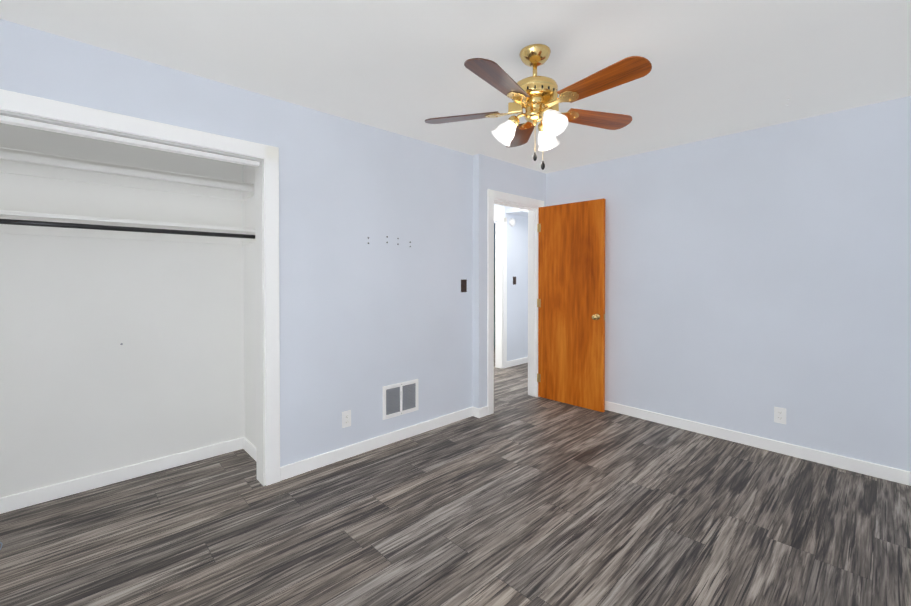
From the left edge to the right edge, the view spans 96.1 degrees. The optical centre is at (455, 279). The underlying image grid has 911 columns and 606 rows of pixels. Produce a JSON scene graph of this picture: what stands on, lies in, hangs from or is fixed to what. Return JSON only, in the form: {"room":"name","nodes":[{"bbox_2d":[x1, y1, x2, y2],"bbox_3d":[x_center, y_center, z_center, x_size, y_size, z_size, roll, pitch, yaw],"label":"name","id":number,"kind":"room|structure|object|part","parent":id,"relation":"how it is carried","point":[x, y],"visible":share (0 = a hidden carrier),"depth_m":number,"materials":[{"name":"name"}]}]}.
{"room":"empty bedroom","nodes":[
{"label":"empty bedroom","id":0,"kind":"room"},
{"bbox_2d":[0,123,243,497],"bbox_3d":[-2.278,0.068,2.475,2.050,2.390,0.120,-1,1,-43],"label":"wall","id":1,"kind":"structure","parent":0,"point":[84,392],"depth_m":2.54,"materials":[{"name":"white paint"}]},
{"bbox_2d":[0,438,239,513],"bbox_3d":[-2.214,1.221,2.456,1.760,0.085,0.014,-1,1,-43],"label":"baseboard","id":2,"kind":"structure","parent":1,"relation":"attached to","point":[40,495],"depth_m":2.53,"materials":[{"name":"white wood"}]},
{"bbox_2d":[0,147,254,244],"bbox_3d":[-2.081,-0.460,2.298,1.760,0.418,0.400,-1,1,-43],"label":"shelf","id":3,"kind":"object","parent":1,"relation":"attached to","point":[25,163],"visible":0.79,"depth_m":2.42,"materials":[{"name":"white paint"}]},
{"bbox_2d":[0,19,472,466],"bbox_3d":[-1.128,0.066,2.628,3.430,2.390,0.120,-1,1,-43],"label":"wall","id":4,"kind":"structure","parent":0,"point":[362,322],"depth_m":2.85,"materials":[{"name":"blue paint"}]},
{"bbox_2d":[0,89,279,485],"bbox_3d":[-1.786,0.226,1.994,1.770,2.085,0.138,-1,1,-43],"label":"trim","id":5,"kind":"structure","parent":4,"relation":"attached to","point":[24,110],"depth_m":2.49,"materials":[{"name":"white wood"}]},
{"bbox_2d":[342,410,350,427],"bbox_3d":[-0.768,0.982,2.890,0.070,0.114,0.009,-1,1,-43],"label":"outlet","id":6,"kind":"object","parent":4,"relation":"attached to","point":[346,418],"visible":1,"depth_m":2.89,"materials":[{"name":"white plastic"}]},
{"bbox_2d":[280,407,479,480],"bbox_3d":[-0.465,1.213,3.166,1.745,0.085,0.030,-1,1,-43],"label":"baseboard","id":7,"kind":"structure","parent":4,"relation":"attached to","point":[306,465],"depth_m":3.01,"materials":[{"name":"white wood"}]},
{"bbox_2d":[383,379,417,419],"bbox_3d":[-0.423,0.932,3.209,0.340,0.253,0.020,-1,1,-43],"label":"air vent","id":8,"kind":"object","parent":4,"relation":"in","point":[398,398],"visible":1,"depth_m":3.20,"materials":[{"name":"white plastic"}]},
{"bbox_2d":[461,280,466,291],"bbox_3d":[0.079,0.052,3.677,0.070,0.114,0.019,-1,1,-43],"label":"light switch","id":9,"kind":"object","parent":4,"relation":"attached to","point":[463,285],"visible":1,"depth_m":3.68,"materials":[{"name":"brown plastic"}]},
{"bbox_2d":[243,165,255,446],"bbox_3d":[-1.344,0.064,2.892,0.120,2.390,0.560,-1,1,-43],"label":"wall","id":10,"kind":"structure","parent":0,"point":[249,326],"depth_m":2.96,"materials":[{"name":"white paint"}]},
{"bbox_2d":[240,437,256,461],"bbox_3d":[-1.386,1.217,2.851,0.014,0.085,0.540,-1,1,-43],"label":"baseboard","id":11,"kind":"structure","parent":10,"relation":"attached to","point":[245,444],"depth_m":2.96,"materials":[{"name":"white wood"}]},
{"bbox_2d":[0,348,910,605],"bbox_3d":[0.243,1.284,3.339,7.120,0.060,5.154,-1,1,-43],"label":"floor","id":12,"kind":"structure","parent":0,"point":[519,496],"depth_m":2.09,"materials":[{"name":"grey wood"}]},
{"bbox_2d":[0,0,910,173],"bbox_3d":[0.243,-1.166,3.313,7.120,0.060,5.154,-1,1,-43],"label":"ceiling","id":13,"kind":"structure","parent":0,"point":[722,68],"depth_m":2.04,"materials":[{"name":"paint"}]},
{"bbox_2d":[425,44,651,169],"bbox_3d":[0.402,-0.827,1.986,1.096,0.591,1.080,-1,1,-43],"label":"fan","id":14,"kind":"object","parent":13,"relation":"hanging from","point":[536,97],"visible":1,"depth_m":1.93,"materials":[{"name":"brown wood"}]},
{"bbox_3d":[0.087,-0.856,2.111,0.515,0.062,0.138,0,1,17],"label":"blade","id":15,"kind":"part","parent":14,"relation":"part of","materials":[{"name":"brown wood"}]},
{"bbox_3d":[0.212,-0.852,1.759,0.138,0.062,0.515,0,1,35],"label":"blade","id":16,"kind":"part","parent":14,"relation":"part of","materials":[{"name":"brown wood"}]},
{"bbox_3d":[0.383,-0.858,2.338,0.138,0.062,0.515,0,1,-1],"label":"blade","id":17,"kind":"part","parent":14,"relation":"part of","materials":[{"name":"brown wood"}]},
{"bbox_3d":[0.691,-0.856,2.126,0.515,0.062,0.138,0,1,-19],"label":"blade","id":18,"kind":"part","parent":14,"relation":"part of","materials":[{"name":"brown wood"}]},
{"bbox_3d":[0.585,-0.853,1.768,0.138,0.062,0.515,0,1,-37],"label":"blade","id":19,"kind":"part","parent":14,"relation":"part of","materials":[{"name":"brown wood"}]},
{"bbox_2d":[473,154,545,407],"bbox_3d":[0.596,0.051,4.153,1.170,2.390,0.120,-1,1,-43],"label":"wall","id":20,"kind":"structure","parent":0,"point":[482,174],"depth_m":3.76,"materials":[{"name":"blue paint"}]},
{"bbox_2d":[487,189,543,414],"bbox_3d":[0.572,0.203,4.132,0.885,2.085,0.156,-1,1,-43],"label":"door frame","id":21,"kind":"structure","parent":20,"relation":"attached to","point":[511,200],"depth_m":4.20,"materials":[{"name":"white wood"}]},
{"bbox_2d":[537,198,605,411],"bbox_3d":[1.135,0.237,4.079,0.175,1.995,0.726,-1,1,-45],"label":"door","id":22,"kind":"structure","parent":21,"relation":"attached to","point":[571,303],"depth_m":4.04,"materials":[{"name":"brown wood"}]},
{"bbox_2d":[494,204,527,360],"bbox_3d":[0.950,0.031,6.046,2.350,2.390,0.120,-1,1,-43],"label":"wall","id":23,"kind":"structure","parent":0,"point":[517,293],"depth_m":5.90,"materials":[{"name":"blue paint"}]},
{"bbox_2d":[494,216,506,368],"bbox_3d":[0.361,0.182,5.477,0.850,2.100,0.138,-1,1,-43],"label":"door frame","id":24,"kind":"structure","parent":23,"relation":"attached to","point":[501,294],"depth_m":5.70,"materials":[{"name":"white wood"}]},
{"bbox_2d":[509,218,514,225],"bbox_3d":[0.810,-0.817,5.793,0.116,0.116,0.042,-1,1,-43],"label":"sconce","id":25,"kind":"object","parent":23,"relation":"attached to","point":[511,221],"visible":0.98,"depth_m":5.77,"materials":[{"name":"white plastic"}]},
{"bbox_2d":[507,357,527,366],"bbox_3d":[1.236,1.181,6.237,1.450,0.085,0.014,-1,1,-43],"label":"baseboard","id":26,"kind":"structure","parent":23,"relation":"attached to","point":[511,363],"depth_m":5.90,"materials":[{"name":"white wood"}]},
{"bbox_2d":[505,206,527,216],"bbox_3d":[1.331,-1.050,6.106,1.460,0.230,0.300,-1,1,-43],"label":"ceiling","id":27,"kind":"structure","parent":0,"point":[515,211],"depth_m":5.65,"materials":[{"name":"white paint"}]},
{"bbox_2d":[546,96,910,471],"bbox_3d":[2.007,0.058,3.428,0.120,2.390,2.874,-1,1,-43],"label":"wall","id":28,"kind":"structure","parent":0,"point":[754,278],"depth_m":3.01,"materials":[{"name":"blue paint"}]},
{"bbox_2d":[605,401,910,485],"bbox_3d":[1.910,1.211,3.440,0.020,0.085,2.740,-1,1,-43],"label":"baseboard","id":29,"kind":"structure","parent":28,"relation":"attached to","point":[851,464],"depth_m":2.99,"materials":[{"name":"white wood"}]},
{"bbox_2d":[774,407,785,423],"bbox_3d":[2.358,0.984,2.974,0.009,0.114,0.070,-1,1,-43],"label":"outlet","id":30,"kind":"object","parent":28,"relation":"attached to","point":[779,415],"visible":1,"depth_m":2.97,"materials":[{"name":"white plastic"}]}
]}

